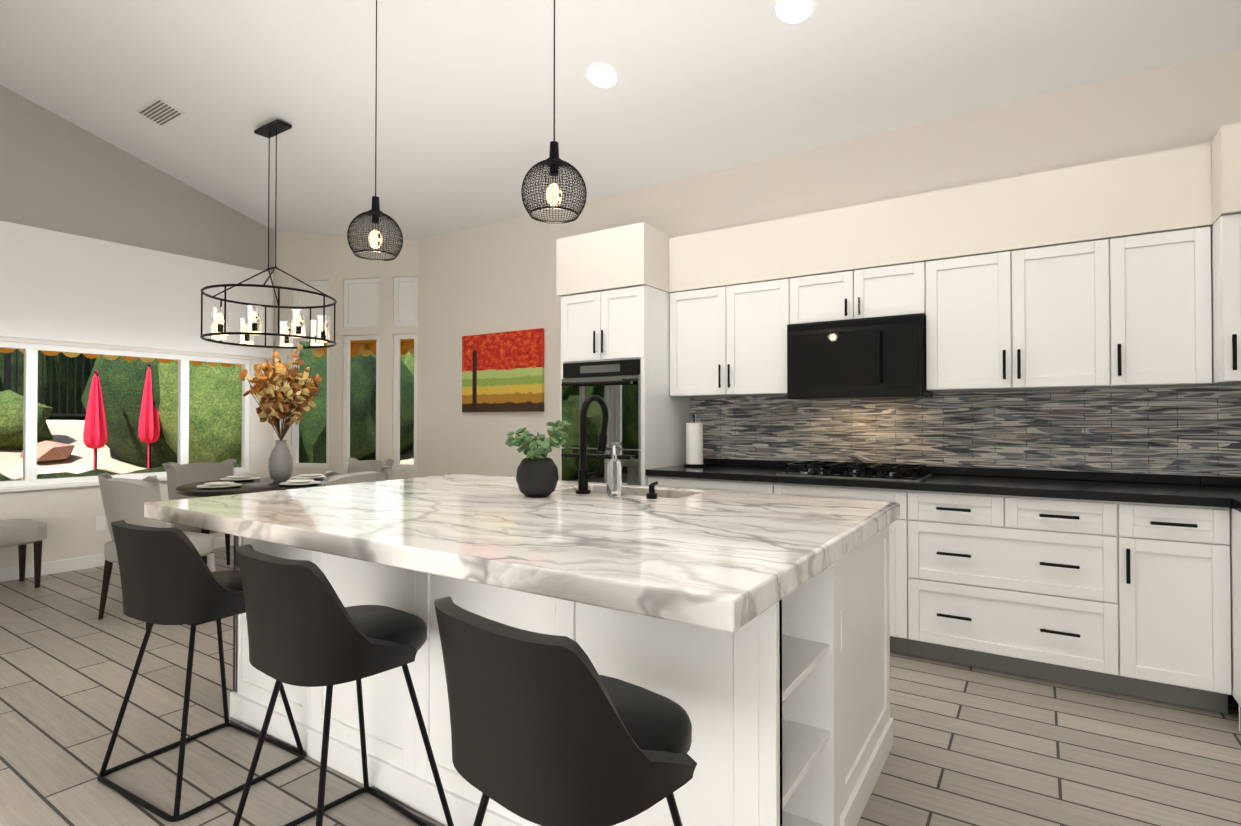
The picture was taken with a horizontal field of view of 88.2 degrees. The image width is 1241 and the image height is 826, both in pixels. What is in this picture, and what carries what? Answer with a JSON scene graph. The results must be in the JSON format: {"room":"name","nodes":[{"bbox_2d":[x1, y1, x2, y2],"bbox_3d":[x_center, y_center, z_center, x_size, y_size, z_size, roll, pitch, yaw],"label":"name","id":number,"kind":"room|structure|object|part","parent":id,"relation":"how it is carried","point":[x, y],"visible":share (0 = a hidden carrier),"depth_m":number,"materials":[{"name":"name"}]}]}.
{"room":"kitchen","nodes":[
{"label":"kitchen","id":0,"kind":"room"},
{"bbox_2d":[0,85,274,568],"bbox_3d":[-5.386,-1.430,3.979,0.150,5.400,6.680,0,-1,33],"label":"wall","id":1,"kind":"structure","parent":0,"point":[59,173],"depth_m":5.33,"materials":[{"name":"grey paint"}]},
{"bbox_2d":[95,516,105,530],"bbox_3d":[-4.363,0.926,5.369,0.005,0.120,0.070,0,-1,33],"label":"electrical outlet","id":2,"kind":"object","parent":1,"relation":"attached to","point":[100,523],"visible":0.86,"depth_m":5.37,"materials":[{"name":"white plastic"}]},
{"bbox_2d":[0,535,233,581],"bbox_3d":[-2.910,1.223,4.167,3.748,0.100,4.538,0,-1,33],"label":"baseboard","id":3,"kind":"structure","parent":1,"relation":"attached to","point":[48,568],"depth_m":5.16,"materials":[{"name":"white wood"}]},
{"bbox_2d":[0,341,255,491],"bbox_3d":[-5.385,0.244,3.888,0.130,2.050,6.120,0,-1,33],"label":"window","id":4,"kind":"structure","parent":1,"relation":"in","point":[30,480],"depth_m":5.32,"materials":[{"name":"white"}]},
{"bbox_2d":[0,221,272,357],"bbox_3d":[-5.304,-1.024,3.897,0.068,0.868,6.320,0,-1,33],"label":"wall band","id":5,"kind":"object","parent":1,"relation":"attached to","point":[60,286],"visible":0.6,"depth_m":5.42,"materials":[{"name":"white paint"}]},
{"bbox_2d":[273,231,418,479],"bbox_3d":[-2.773,-1.402,6.500,1.614,5.400,0.090,0,-1,11],"label":"wall","id":6,"kind":"structure","parent":0,"point":[335,260],"depth_m":6.45,"materials":[{"name":"white paint"}]},
{"bbox_2d":[292,276,417,468],"bbox_3d":[-2.681,-0.397,6.472,1.400,1.910,0.050,0,-1,11],"label":"window","id":7,"kind":"structure","parent":6,"relation":"in","point":[361,302],"depth_m":6.45,"materials":[{"name":"white wood"}]},
{"bbox_2d":[0,546,1240,825],"bbox_3d":[-1.119,1.293,1.521,10.250,0.100,7.600,0,-1,33],"label":"floor","id":8,"kind":"structure","parent":0,"point":[976,746],"depth_m":2.41,"materials":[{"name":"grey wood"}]},
{"bbox_2d":[0,519,46,587],"bbox_3d":[-4.778,1.036,4.240,0.450,0.475,1.430,0,-1,33],"label":"bench","id":9,"kind":"object","parent":8,"relation":"on","point":[21,533],"visible":1,"depth_m":4.67,"materials":[{"name":"grey fabric"}]},
{"bbox_2d":[97,473,215,628],"bbox_3d":[-2.925,0.822,4.025,0.568,0.901,0.545,0,-1,23],"label":"dining chair","id":10,"kind":"object","parent":8,"relation":"on","point":[125,499],"visible":0.6,"depth_m":3.81,"materials":[{"name":"grey fabric"}]},
{"bbox_2d":[162,459,236,564],"bbox_3d":[-3.280,0.834,5.136,0.545,0.901,0.568,0,-1,31],"label":"dining chair","id":11,"kind":"object","parent":8,"relation":"on","point":[180,474],"visible":0.31,"depth_m":5.18,"materials":[{"name":"grey fabric"}]},
{"bbox_2d":[97,520,305,821],"bbox_3d":[-1.471,0.809,2.255,0.516,0.885,0.472,0,-1,29],"label":"stool","id":12,"kind":"object","parent":8,"relation":"on","point":[168,576],"visible":0.96,"depth_m":2.06,"materials":[{"name":"black leather"}]},
{"bbox_2d":[175,477,326,564],"bbox_3d":[-2.620,0.899,4.734,1.110,0.761,1.110,0,-1,33],"label":"dining table","id":13,"kind":"object","parent":8,"relation":"on","point":[263,484],"visible":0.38,"depth_m":4.43,"materials":[{"name":"grey wood"}]},
{"bbox_2d":[196,482,241,488],"bbox_3d":[-2.762,0.497,4.408,0.270,0.034,0.270,0,-1,33],"label":"plate","id":14,"kind":"object","parent":13,"relation":"on","point":[215,485],"visible":1,"depth_m":4.40,"materials":[{"name":"white ceramic"}]},
{"bbox_2d":[220,475,259,481],"bbox_3d":[-2.928,0.503,4.925,0.270,0.034,0.270,0,-1,33],"label":"plate","id":15,"kind":"object","parent":13,"relation":"on","point":[237,478],"visible":1,"depth_m":4.92,"materials":[{"name":"white ceramic"}]},
{"bbox_2d":[239,345,321,480],"bbox_3d":[-2.628,-0.012,4.941,0.568,1.064,0.639,0,-1,33],"label":"vase","id":16,"kind":"object","parent":13,"relation":"on","point":[274,392],"visible":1,"depth_m":4.89,"materials":[{"name":"brown plant"}]},
{"bbox_2d":[279,479,320,485],"bbox_3d":[-2.294,0.499,4.585,0.270,0.034,0.270,0,-1,33],"label":"plate","id":17,"kind":"object","parent":13,"relation":"on","point":[302,482],"visible":1,"depth_m":4.58,"materials":[{"name":"white ceramic"}]},
{"bbox_2d":[291,474,325,479],"bbox_3d":[-2.449,0.505,5.056,0.270,0.034,0.270,0,-1,33],"label":"plate","id":18,"kind":"object","parent":13,"relation":"on","point":[312,476],"visible":0.94,"depth_m":5.06,"materials":[{"name":"white ceramic"}]},
{"bbox_2d":[233,544,453,825],"bbox_3d":[-0.783,0.804,1.792,0.516,0.885,0.472,-1,-1,38],"label":"stool","id":19,"kind":"object","parent":8,"relation":"on","point":[306,627],"visible":1,"depth_m":1.60,"materials":[{"name":"black leather"}]},
{"bbox_2d":[325,466,391,485],"bbox_3d":[-1.921,0.826,4.405,0.545,0.901,0.568,0,-1,25],"label":"dining chair","id":20,"kind":"object","parent":8,"relation":"on","point":[379,474],"visible":0.15,"depth_m":4.22,"materials":[{"name":"grey fabric"}]},
{"bbox_2d":[347,457,394,479],"bbox_3d":[-2.254,0.838,5.415,0.568,0.901,0.545,0,-1,28],"label":"dining chair","id":21,"kind":"object","parent":8,"relation":"on","point":[355,465],"visible":0.23,"depth_m":5.61,"materials":[{"name":"grey fabric"}]},
{"bbox_2d":[230,526,893,825],"bbox_3d":[-0.282,0.830,2.553,2.342,0.849,1.299,0,-1,33],"label":"kitchen island","id":22,"kind":"object","parent":8,"relation":"on","point":[748,632],"depth_m":1.83,"materials":[{"name":"white wood"}]},
{"bbox_2d":[144,474,899,637],"bbox_3d":[-0.375,0.373,2.455,2.420,0.059,1.600,0,-1,33],"label":"island countertop","id":23,"kind":"structure","parent":22,"relation":"on","point":[716,561],"depth_m":1.82,"materials":[{"name":"white stone"}]},
{"bbox_2d":[505,420,570,496],"bbox_3d":[-0.343,0.187,2.696,0.243,0.317,0.276,0,-1,33],"label":"plant pot","id":24,"kind":"object","parent":23,"relation":"on","point":[537,475],"visible":1,"depth_m":2.61,"materials":[{"name":"grey"}]},
{"bbox_2d":[576,395,608,493],"bbox_3d":[-0.100,0.133,2.816,0.112,0.428,0.216,0,-1,33],"label":"faucet","id":25,"kind":"object","parent":23,"relation":"on","point":[584,475],"visible":1,"depth_m":2.76,"materials":[{"name":"black metal"}]},
{"bbox_2d":[607,442,621,495],"bbox_3d":[-0.025,0.233,2.687,0.067,0.224,0.064,0,-1,33],"label":"soap bottle","id":26,"kind":"object","parent":23,"relation":"on","point":[614,477],"visible":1,"depth_m":2.66,"materials":[{"name":"white"}]},
{"bbox_2d":[646,481,657,498],"bbox_3d":[0.131,0.311,2.589,0.043,0.066,0.063,0,-1,33],"label":"soap dispenser","id":27,"kind":"object","parent":23,"relation":"on","point":[651,494],"visible":1,"depth_m":2.57,"materials":[{"name":"black metal"}]},
{"bbox_2d":[434,596,696,825],"bbox_3d":[-0.089,0.798,1.248,0.516,0.885,0.472,-1,-1,43],"label":"stool","id":28,"kind":"object","parent":8,"relation":"on","point":[550,730],"visible":1,"depth_m":1.04,"materials":[{"name":"black leather"}]},
{"bbox_2d":[560,285,691,485],"bbox_3d":[0.041,0.228,4.561,0.688,2.098,0.657,0,-1,33],"label":"tall cabinet","id":29,"kind":"object","parent":8,"relation":"on","point":[614,343],"depth_m":4.27,"materials":[{"name":"white wood"}]},
{"bbox_2d":[648,478,783,494],"bbox_3d":[0.718,0.838,4.135,0.896,0.868,0.617,0,-1,33],"label":"base cabinet","id":30,"kind":"object","parent":8,"relation":"on","point":[689,483],"depth_m":3.85,"materials":[{"name":"white"}]},
{"bbox_2d":[784,482,911,654],"bbox_3d":[1.341,0.834,3.726,0.710,0.868,0.617,0,-1,33],"label":"base cabinet","id":31,"kind":"object","parent":8,"relation":"on","point":[900,546],"depth_m":3.31,"materials":[{"name":"white wood"}]},
{"bbox_2d":[908,490,1139,697],"bbox_3d":[1.995,0.829,3.297,0.971,0.868,0.617,0,-1,33],"label":"base cabinet","id":32,"kind":"object","parent":8,"relation":"on","point":[1048,589],"depth_m":2.99,"materials":[{"name":"white wood"}]},
{"bbox_2d":[648,462,1240,509],"bbox_3d":[1.821,0.372,3.294,3.668,0.039,0.822,0,-1,33],"label":"countertop","id":33,"kind":"structure","parent":32,"relation":"on","point":[1082,489],"depth_m":3.24,"materials":[{"name":"black stone"}]},
{"bbox_2d":[776,461,932,480],"bbox_3d":[1.354,0.328,3.707,0.760,0.058,0.490,0,-1,33],"label":"cooktop","id":34,"kind":"object","parent":33,"relation":"in","point":[881,471],"depth_m":3.62,"materials":[{"name":"black glass"}]},
{"bbox_2d":[1140,502,1207,709],"bbox_3d":[2.505,0.825,2.963,0.365,0.868,0.617,0,-1,33],"label":"base cabinet","id":35,"kind":"object","parent":8,"relation":"on","point":[1173,539],"depth_m":2.71,"materials":[{"name":"white wood"}]},
{"bbox_2d":[1208,502,1240,731],"bbox_3d":[2.772,0.822,2.680,0.508,0.868,0.797,0,-1,33],"label":"base cabinet","id":36,"kind":"object","parent":8,"relation":"on","point":[1224,522],"depth_m":2.62,"materials":[{"name":"white wood"}]},
{"bbox_2d":[0,0,1240,239],"bbox_3d":[-1.119,-2.861,1.567,10.650,2.439,7.800,0,-1,33],"label":"ceiling","id":37,"kind":"structure","parent":0,"point":[462,140],"depth_m":4.03,"materials":[{"name":"white paint"}]},
{"bbox_2d":[136,97,184,126],"bbox_3d":[-3.516,-2.296,4.891,0.400,0.057,0.175,0,-1,33],"label":"ceiling vent","id":38,"kind":"object","parent":37,"relation":"in","point":[159,111],"visible":0.98,"depth_m":4.88,"materials":[{"name":"white metal"}]},
{"bbox_2d":[200,120,336,348],"bbox_3d":[-2.626,-1.343,4.823,0.898,1.623,0.898,0,-1,33],"label":"chandelier","id":39,"kind":"object","parent":37,"relation":"hanging from","point":[251,326],"visible":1,"depth_m":4.77,"materials":[{"name":"black metal"}]},
{"bbox_2d":[347,0,402,260],"bbox_3d":[-1.136,-1.560,2.975,0.242,1.668,0.242,0,-1,33],"label":"pendant light","id":40,"kind":"object","parent":37,"relation":"hanging from","point":[375,213],"visible":1,"depth_m":2.95,"materials":[{"name":"black metal"}]},
{"bbox_3d":[-1.136,-0.830,2.967,0.242,0.201,0.242,0,-1,33],"label":"lamp shade","id":41,"kind":"part","parent":40,"relation":"part of","materials":[{"name":"black metal"}]},
{"bbox_2d":[521,0,586,223],"bbox_3d":[-0.247,-1.567,2.392,0.242,1.668,0.242,0,-1,33],"label":"pendant light","id":42,"kind":"object","parent":37,"relation":"hanging from","point":[554,162],"visible":1,"depth_m":2.37,"materials":[{"name":"black metal"}]},
{"bbox_3d":[-0.247,-0.837,2.384,0.242,0.201,0.242,0,-1,33],"label":"lamp shade","id":43,"kind":"part","parent":42,"relation":"part of","materials":[{"name":"black metal"}]},
{"bbox_2d":[587,63,617,86],"bbox_3d":[-0.109,-2.026,3.845,0.190,0.055,0.183,0,-1,33],"label":"recessed light","id":44,"kind":"object","parent":37,"relation":"in","point":[601,75],"visible":1,"depth_m":3.83,"materials":[{"name":"white"}]},
{"bbox_2d":[776,0,814,22],"bbox_3d":[0.876,-2.031,3.204,0.190,0.055,0.183,0,-1,33],"label":"recessed light","id":45,"kind":"object","parent":37,"relation":"in","point":[793,11],"visible":1,"depth_m":3.21,"materials":[{"name":"white"}]},
{"bbox_2d":[418,49,1240,479],"bbox_3d":[1.528,-1.428,4.091,8.310,5.400,0.150,0,-1,33],"label":"wall","id":46,"kind":"structure","parent":0,"point":[492,277],"depth_m":4.39,"materials":[{"name":"white paint"}]},
{"bbox_2d":[462,328,543,411],"bbox_3d":[-1.054,-0.361,5.659,0.960,0.700,0.031,0,-1,33],"label":"painting","id":47,"kind":"object","parent":46,"relation":"attached to","point":[502,371],"visible":0.93,"depth_m":5.62,"materials":[{"name":"paint"}]},
{"bbox_2d":[668,281,771,397],"bbox_3d":[0.773,-0.470,4.286,0.838,0.708,0.327,0,-1,33],"label":"upper cabinet","id":48,"kind":"object","parent":46,"relation":"attached to","point":[720,338],"depth_m":4.17,"materials":[{"name":"white wood"}]},
{"bbox_2d":[772,260,947,401],"bbox_3d":[1.421,-0.458,3.818,0.876,0.743,0.400,0,-1,33],"label":"upper cabinet","id":49,"kind":"object","parent":46,"relation":"attached to","point":[872,334],"depth_m":3.66,"materials":[{"name":"white wood"}]},
{"bbox_2d":[787,313,932,399],"bbox_3d":[1.412,-0.311,3.801,0.750,0.450,0.435,0,-1,33],"label":"microwave","id":50,"kind":"object","parent":49,"relation":"in","point":[878,356],"depth_m":3.63,"materials":[{"name":"black plastic"}]},
{"bbox_2d":[690,386,1240,476],"bbox_3d":[2.043,0.089,3.637,3.668,0.444,0.010,0,-1,33],"label":"backsplash","id":51,"kind":"structure","parent":46,"relation":"attached to","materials":[{"name":"tile"}]},
{"bbox_2d":[940,237,1131,393],"bbox_3d":[2.120,-0.480,3.403,0.863,0.708,0.327,0,-1,33],"label":"upper cabinet","id":52,"kind":"object","parent":46,"relation":"attached to","point":[1084,368],"depth_m":3.23,"materials":[{"name":"white wood"}]},
{"bbox_2d":[1128,229,1211,389],"bbox_3d":[2.561,-0.483,3.114,0.423,0.708,0.327,0,-1,33],"label":"upper cabinet","id":53,"kind":"object","parent":46,"relation":"attached to","point":[1159,264],"depth_m":2.97,"materials":[{"name":"white wood"}]},
{"bbox_2d":[1192,214,1240,389],"bbox_3d":[2.879,-0.487,2.804,0.566,0.708,0.497,0,-1,33],"label":"upper cabinet","id":54,"kind":"object","parent":46,"relation":"attached to","point":[1216,249],"depth_m":2.80,"materials":[{"name":"white wood"}]},
{"bbox_2d":[556,123,1240,296],"bbox_3d":[1.564,-1.035,3.577,4.390,0.398,0.657,0,-1,33],"label":"soffit","id":55,"kind":"structure","parent":0,"point":[1191,187],"depth_m":3.47,"materials":[{"name":"white paint"}]},
{"label":"outside","id":56,"kind":"structure","parent":0,"visible":0},
{"bbox_2d":[0,420,413,479],"bbox_3d":[-6.296,0.476,6.719,50.000,1.770,44.000,0,-1,33],"label":"ground","id":57,"kind":"structure","parent":56,"point":[80,459],"depth_m":9.71,"materials":[{"name":"beige concrete"}]},
{"bbox_2d":[0,339,413,480],"bbox_3d":[-8.622,-4.355,7.634,25.836,12.370,33.538,0,-1,33],"label":"garden","id":58,"kind":"object","parent":57,"relation":"on","point":[125,408],"visible":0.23,"depth_m":9.40,"materials":[{"name":"green plant"}]}
]}

